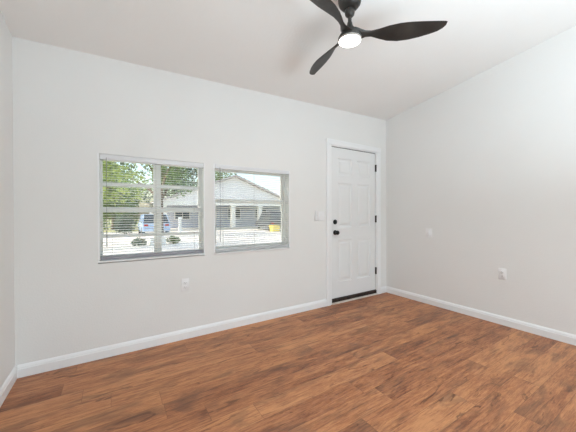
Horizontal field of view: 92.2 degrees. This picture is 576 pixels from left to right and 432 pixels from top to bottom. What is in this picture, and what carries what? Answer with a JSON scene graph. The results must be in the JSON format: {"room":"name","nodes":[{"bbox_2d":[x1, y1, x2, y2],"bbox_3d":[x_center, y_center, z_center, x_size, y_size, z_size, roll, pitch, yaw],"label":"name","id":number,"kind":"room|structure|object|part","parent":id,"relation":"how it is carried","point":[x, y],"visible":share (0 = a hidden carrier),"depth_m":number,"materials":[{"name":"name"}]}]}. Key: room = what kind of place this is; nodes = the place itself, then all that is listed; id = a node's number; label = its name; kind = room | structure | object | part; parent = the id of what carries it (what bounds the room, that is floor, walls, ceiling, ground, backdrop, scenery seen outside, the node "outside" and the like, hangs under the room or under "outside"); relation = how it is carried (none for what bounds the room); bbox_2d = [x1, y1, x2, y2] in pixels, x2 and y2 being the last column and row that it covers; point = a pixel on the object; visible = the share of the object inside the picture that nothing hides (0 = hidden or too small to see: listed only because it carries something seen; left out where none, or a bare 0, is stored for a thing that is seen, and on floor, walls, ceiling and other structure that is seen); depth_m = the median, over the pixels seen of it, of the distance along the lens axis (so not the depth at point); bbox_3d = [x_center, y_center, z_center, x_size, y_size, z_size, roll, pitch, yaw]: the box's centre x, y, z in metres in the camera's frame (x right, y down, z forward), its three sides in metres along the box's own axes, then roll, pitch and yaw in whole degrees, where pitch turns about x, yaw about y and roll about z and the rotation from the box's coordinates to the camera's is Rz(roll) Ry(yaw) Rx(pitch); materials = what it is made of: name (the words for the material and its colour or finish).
{"room":"empty living room","nodes":[
{"label":"empty living room","id":0,"kind":"room"},
{"bbox_2d":[0,11,14,387],"bbox_3d":[-0.580,-0.412,-0.366,0.160,3.235,5.500,0,0,-32],"label":"wall","id":1,"kind":"structure","parent":0,"point":[7,313],"depth_m":1.86,"materials":[{"name":"paint"}]},
{"bbox_2d":[0,366,16,406],"bbox_3d":[-0.502,1.139,-0.311,0.014,0.092,5.500,0,0,-32],"label":"baseboard","id":2,"kind":"structure","parent":1,"relation":"attached to","point":[9,382],"depth_m":1.84,"materials":[{"name":"white wood"}]},
{"bbox_2d":[12,37,385,366],"bbox_3d":[-0.290,-0.148,3.168,4.428,2.665,0.160,0,0,-32],"label":"wall","id":3,"kind":"structure","parent":0,"point":[70,107],"depth_m":2.42,"materials":[{"name":"paint"}]},
{"bbox_2d":[97,153,204,262],"bbox_3d":[-1.228,-0.067,2.564,0.874,0.901,0.167,0,0,-32],"label":"window","id":4,"kind":"structure","parent":3,"relation":"in","point":[201,179],"depth_m":2.60,"materials":[{"name":"white plastic"}]},
{"bbox_3d":[-1.262,-0.271,2.616,0.834,0.453,0.023,0,0,-32],"label":"sash","id":5,"kind":"part","parent":4,"relation":"part of","materials":[{"name":"white plastic"}]},
{"bbox_3d":[-1.247,0.146,2.596,0.834,0.436,0.024,0,0,-32],"label":"sash","id":6,"kind":"part","parent":4,"relation":"part of","materials":[{"name":"glass"}]},
{"bbox_2d":[100,154,202,259],"bbox_3d":[-1.195,-0.075,2.513,0.844,0.878,0.064,0,0,-32],"label":"window blind","id":7,"kind":"object","parent":4,"relation":"attached to","point":[106,157],"visible":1,"depth_m":2.48,"materials":[{"name":"white plastic"}]},
{"bbox_3d":[-1.201,-0.493,2.518,0.844,0.043,0.046,0,0,-32],"label":"head rail","id":8,"kind":"part","parent":7,"relation":"part of","materials":[{"name":"white plastic"}]},
{"bbox_3d":[-1.200,0.349,2.525,0.842,0.030,0.026,0,0,-32],"label":"rail","id":9,"kind":"part","parent":7,"relation":"part of","materials":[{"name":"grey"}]},
{"bbox_3d":[-0.916,-0.069,2.703,0.001,0.810,0.028,0,0,-32],"label":"ladder cord","id":10,"kind":"part","parent":7,"relation":"part of","materials":[{"name":"white fabric"}]},
{"bbox_3d":[-1.208,0.377,2.537,0.872,0.014,0.097,0,0,-32],"label":"sill","id":11,"kind":"part","parent":4,"relation":"part of","materials":[{"name":"white wood"}]},
{"bbox_2d":[17,299,326,377],"bbox_3d":[-0.732,1.122,2.790,2.915,0.092,0.014,0,0,-32],"label":"baseboard","id":12,"kind":"structure","parent":3,"relation":"attached to","point":[36,367],"depth_m":2.47,"materials":[{"name":"white wood"}]},
{"bbox_2d":[181,278,188,291],"bbox_3d":[-0.977,0.656,2.635,0.072,0.118,0.011,0,0,-32],"label":"power outlet","id":13,"kind":"object","parent":3,"relation":"attached to","point":[184,282],"visible":1,"depth_m":2.63,"materials":[{"name":"white plastic"}]},
{"bbox_2d":[214,164,289,254],"bbox_3d":[-0.399,-0.072,3.089,0.912,0.915,0.167,0,0,-32],"label":"window","id":14,"kind":"structure","parent":3,"relation":"in","point":[287,182],"depth_m":3.24,"materials":[{"name":"white plastic"}]},
{"bbox_3d":[-0.433,-0.324,3.140,0.848,0.347,0.023,0,0,-32],"label":"sash","id":15,"kind":"part","parent":14,"relation":"part of","materials":[{"name":"white plastic"}]},
{"bbox_3d":[-0.418,0.087,3.121,0.848,0.532,0.024,0,0,-32],"label":"sash","id":16,"kind":"part","parent":14,"relation":"part of","materials":[{"name":"white plastic"}]},
{"bbox_2d":[215,164,288,251],"bbox_3d":[-0.367,-0.081,3.037,0.882,0.892,0.064,0,0,-32],"label":"window blind","id":17,"kind":"object","parent":14,"relation":"attached to","point":[217,166],"visible":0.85,"depth_m":3.01,"materials":[{"name":"white plastic"}]},
{"bbox_3d":[-0.671,-0.071,2.858,0.001,0.824,0.028,0,0,-32],"label":"ladder cord","id":18,"kind":"part","parent":17,"relation":"part of","materials":[{"name":"white fabric"}]},
{"bbox_3d":[-0.372,0.350,3.050,0.880,0.030,0.026,0,0,-32],"label":"rail","id":19,"kind":"part","parent":17,"relation":"part of","materials":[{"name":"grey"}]},
{"bbox_3d":[-0.373,-0.505,3.042,0.882,0.043,0.046,0,0,-32],"label":"head rail","id":20,"kind":"part","parent":17,"relation":"part of","materials":[{"name":"white plastic"}]},
{"bbox_3d":[-0.373,-0.073,3.047,0.001,0.824,0.028,0,0,-32],"label":"ladder cord","id":21,"kind":"part","parent":17,"relation":"part of","materials":[{"name":"white fabric"}]},
{"bbox_3d":[-0.379,0.378,3.062,0.910,0.014,0.097,0,0,-32],"label":"sill","id":22,"kind":"part","parent":14,"relation":"part of","materials":[{"name":"white wood"}]},
{"bbox_3d":[-0.425,-0.072,3.130,0.912,0.915,0.070,0,0,-32],"label":"frame","id":23,"kind":"part","parent":14,"relation":"part of","materials":[{"name":"white plastic"}]},
{"bbox_2d":[315,211,317,220],"bbox_3d":[0.357,0.000,3.470,0.048,0.126,0.023,0,0,-32],"label":"light switch","id":24,"kind":"object","parent":3,"relation":"attached to","point":[316,212],"visible":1,"depth_m":3.46,"materials":[{"name":"white plastic"}]},
{"bbox_2d":[318,211,323,220],"bbox_3d":[0.426,0.000,3.520,0.096,0.120,0.013,0,0,-32],"label":"light switch","id":25,"kind":"object","parent":3,"relation":"attached to","point":[320,213],"visible":1,"depth_m":3.52,"materials":[{"name":"white plastic"}]},
{"bbox_2d":[326,138,380,305],"bbox_3d":[0.905,0.077,3.890,1.040,2.160,0.219,0,0,-32],"label":"door","id":26,"kind":"structure","parent":3,"relation":"in","point":[353,170],"depth_m":3.84,"materials":[{"name":"paint"}]},
{"bbox_3d":[0.528,0.116,3.581,0.072,2.088,0.020,0,0,-32],"label":"casing","id":27,"kind":"part","parent":26,"relation":"part of","materials":[{"name":"white wood"}]},
{"bbox_3d":[0.934,-0.967,3.833,1.040,0.072,0.020,0,0,-32],"label":"casing","id":28,"kind":"part","parent":26,"relation":"part of","materials":[{"name":"white wood"}]},
{"bbox_3d":[1.346,0.110,4.098,0.072,2.088,0.020,0,0,-32],"label":"casing","id":29,"kind":"part","parent":26,"relation":"part of","materials":[{"name":"white wood"}]},
{"bbox_2d":[381,286,385,292],"bbox_3d":[1.431,1.108,4.159,0.125,0.092,0.014,0,0,-32],"label":"baseboard","id":30,"kind":"structure","parent":3,"relation":"attached to","point":[383,289],"depth_m":4.16,"materials":[{"name":"white wood"}]},
{"bbox_2d":[0,292,575,431],"bbox_3d":[1.228,1.223,0.784,4.428,0.100,5.820,0,0,-32],"label":"floor","id":31,"kind":"structure","parent":0,"point":[383,362],"depth_m":1.97,"materials":[{"name":"brown wood"}]},
{"bbox_2d":[0,0,575,119],"bbox_3d":[1.218,-1.790,0.768,4.428,1.038,5.820,0,0,-32],"label":"ceiling","id":32,"kind":"structure","parent":0,"point":[272,47],"depth_m":2.31,"materials":[{"name":"paint"}]},
{"bbox_2d":[309,0,447,74],"bbox_3d":[0.315,-1.368,1.928,1.045,0.363,1.035,0,0,-32],"label":"ceiling fan","id":33,"kind":"object","parent":32,"relation":"hanging from","point":[350,36],"visible":1,"depth_m":1.85,"materials":[{"name":"grey"}]},
{"bbox_3d":[0.293,-1.250,2.191,0.130,0.053,0.592,0,2,-21],"label":"fan blade","id":34,"kind":"part","parent":33,"relation":"part of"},
{"bbox_3d":[0.231,-1.236,1.643,0.130,0.053,0.592,0,1,40],"label":"fan blade","id":35,"kind":"part","parent":33,"relation":"part of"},
{"bbox_3d":[0.730,-1.234,1.858,0.592,0.053,0.130,1,1,9],"label":"fan blade","id":36,"kind":"part","parent":33,"relation":"part of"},
{"bbox_2d":[386,26,575,334],"bbox_3d":[3.025,-0.505,1.916,0.160,3.372,5.500,0,0,-32],"label":"wall","id":37,"kind":"structure","parent":0,"point":[486,163],"depth_m":3.01,"materials":[{"name":"paint"}]},
{"bbox_2d":[426,229,431,237],"bbox_3d":[1.844,0.223,3.630,0.011,0.116,0.086,0,0,-32],"label":"cable plate","id":38,"kind":"object","parent":37,"relation":"attached to","point":[428,231],"visible":1,"depth_m":3.62,"materials":[{"name":"white plastic"}]},
{"bbox_2d":[386,286,575,345],"bbox_3d":[2.957,1.116,1.879,0.014,0.092,5.500,0,0,-32],"label":"baseboard","id":39,"kind":"structure","parent":37,"relation":"attached to","point":[546,332],"depth_m":3.02,"materials":[{"name":"white wood"}]},
{"bbox_2d":[498,268,505,279],"bbox_3d":[2.279,0.617,2.947,0.011,0.118,0.072,0,0,-32],"label":"power outlet","id":40,"kind":"object","parent":37,"relation":"attached to","point":[501,272],"visible":1,"depth_m":2.95,"materials":[{"name":"white plastic"}]},
{"label":"outside","id":41,"kind":"structure","parent":0,"visible":0},
{"bbox_2d":[103,234,280,254],"bbox_3d":[-3.012,1.409,12.718,18.500,0.020,11.200,0,0,-32],"label":"driveway","id":42,"kind":"structure","parent":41,"point":[182,239],"depth_m":13.62,"materials":[{"name":"concrete"}]},
{"bbox_2d":[131,237,146,245],"bbox_3d":[-7.004,1.228,13.027,0.635,0.480,0.651,0,0,13],"label":"shrub","id":43,"kind":"object","parent":42,"relation":"on","point":[140,240],"visible":0.7,"depth_m":12.94,"materials":[{"name":"green plant"}]},
{"bbox_2d":[138,215,169,232],"bbox_3d":[-10.380,0.617,21.300,1.830,1.525,4.390,0,0,-32],"label":"car","id":44,"kind":"object","parent":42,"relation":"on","point":[165,218],"visible":0.41,"depth_m":19.74,"materials":[{"name":"blue paint"}]},
{"bbox_2d":[149,236,165,244],"bbox_3d":[-6.378,1.225,13.545,0.740,0.400,0.560,0,0,-32],"label":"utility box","id":45,"kind":"object","parent":42,"relation":"on","point":[163,239],"visible":0.38,"depth_m":13.44,"materials":[{"name":"white"}]},
{"bbox_2d":[166,236,180,243],"bbox_3d":[-5.825,1.218,14.126,0.628,0.480,0.626,0,0,12],"label":"shrub","id":46,"kind":"object","parent":42,"relation":"on","point":[176,237],"visible":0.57,"depth_m":14.07,"materials":[{"name":"green plant"}]},
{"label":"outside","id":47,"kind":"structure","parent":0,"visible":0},
{"bbox_2d":[103,220,138,231],"bbox_3d":[-18.258,1.319,56.895,150.000,0.200,109.839,0,0,-32],"label":"ground","id":48,"kind":"structure","parent":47,"point":[136,228],"depth_m":30.32,"materials":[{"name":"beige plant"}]},
{"bbox_2d":[103,218,109,233],"bbox_3d":[-14.089,0.625,19.893,2.269,1.653,2.349,0,0,-32],"label":"shrub","id":49,"kind":"object","parent":48,"relation":"on","point":[103,218],"visible":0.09,"depth_m":20.27,"materials":[{"name":"green plant"}]},
{"bbox_2d":[103,161,137,212],"bbox_3d":[-23.403,-3.745,33.794,10.174,10.338,8.918,0,0,16],"label":"tree","id":50,"kind":"object","parent":48,"relation":"on","point":[122,163],"visible":0.02,"depth_m":34.98,"materials":[{"name":"green plant"}]},
{"bbox_2d":[103,160,142,228],"bbox_3d":[-17.326,-2.016,27.350,5.385,6.913,5.331,0,0,-32],"label":"tree","id":51,"kind":"object","parent":48,"relation":"on","point":[115,167],"visible":0.21,"depth_m":26.99,"materials":[{"name":"green plant"}]},
{"bbox_2d":[113,215,135,233],"bbox_3d":[-12.516,0.661,21.282,1.611,1.553,1.590,0,0,-32],"label":"shrub","id":52,"kind":"object","parent":48,"relation":"on","point":[123,216],"visible":0.76,"depth_m":20.98,"materials":[{"name":"green plant"}]},
{"bbox_2d":[103,161,147,205],"bbox_3d":[-9.001,-1.749,11.502,5.565,6.504,4.939,0,0,-32],"label":"tree","id":53,"kind":"object","parent":48,"relation":"on","point":[118,175],"visible":0.09,"depth_m":11.80,"materials":[{"name":"green plant"}]},
{"bbox_2d":[110,163,193,232],"bbox_3d":[-8.765,-2.486,18.342,5.088,7.901,5.393,0,0,-32],"label":"tree","id":54,"kind":"object","parent":48,"relation":"on","point":[163,180],"visible":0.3,"depth_m":18.38,"materials":[{"name":"green plant"}]},
{"bbox_2d":[138,164,197,202],"bbox_3d":[-17.741,-4.733,41.687,10.186,12.189,8.302,0,0,7],"label":"tree","id":55,"kind":"object","parent":48,"relation":"on","point":[182,170],"visible":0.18,"depth_m":41.02,"materials":[{"name":"green plant"}]},
{"bbox_2d":[145,176,280,230],"bbox_3d":[-7.968,-1.435,32.294,14.700,5.520,10.400,0,0,-32],"label":"house","id":56,"kind":"structure","parent":48,"relation":"on","point":[227,186],"depth_m":28.43,"materials":[{"name":"paint"}]},
{"bbox_3d":[-10.634,-0.242,27.918,1.360,1.060,0.010,0,0,-32],"label":"pane","id":57,"kind":"part","parent":56,"relation":"part of","materials":[{"name":"black glass"}]},
{"bbox_2d":[194,168,236,186],"bbox_3d":[-12.827,-4.420,51.761,10.077,11.419,8.968,0,0,17],"label":"tree","id":58,"kind":"object","parent":48,"relation":"on","point":[216,172],"visible":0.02,"depth_m":50.15,"materials":[{"name":"green plant"}]},
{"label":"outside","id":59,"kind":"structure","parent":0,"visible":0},
{"bbox_2d":[103,228,280,234],"bbox_3d":[-6.819,1.354,24.806,19.000,0.020,4.100,0,0,-32],"label":"road","id":60,"kind":"structure","parent":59,"point":[280,228],"depth_m":24.25,"materials":[{"name":"grey asphalt"}]},
{"bbox_2d":[255,212,280,230],"bbox_3d":[-1.577,0.450,26.518,1.900,1.745,4.590,0,0,-23],"label":"car","id":61,"kind":"object","parent":60,"relation":"on","point":[261,218],"visible":0.32,"depth_m":24.78,"materials":[{"name":"grey paint"}]},
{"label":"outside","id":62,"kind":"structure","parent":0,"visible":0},
{"bbox_2d":[103,230,280,241],"bbox_3d":[1.845,1.327,25.143,130.000,0.015,4.600,0,0,-32],"label":"road","id":63,"kind":"structure","parent":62,"point":[241,232],"depth_m":19.43,"materials":[{"name":"grey asphalt"}]},
{"bbox_2d":[178,217,181,235],"bbox_3d":[-7.676,0.745,19.704,0.240,1.300,0.240,0,0,-32],"label":"post","id":64,"kind":"object","parent":63,"relation":"on","point":[179,218],"visible":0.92,"depth_m":19.63,"materials":[{"name":"white"}]},
{"bbox_2d":[269,225,279,230],"bbox_3d":[-1.135,1.069,23.397,0.740,0.540,0.760,0,0,-32],"label":"storage bin","id":65,"kind":"object","parent":63,"relation":"on","point":[277,226],"visible":0.59,"depth_m":23.21,"materials":[{"name":"yellow plastic"}]}
]}

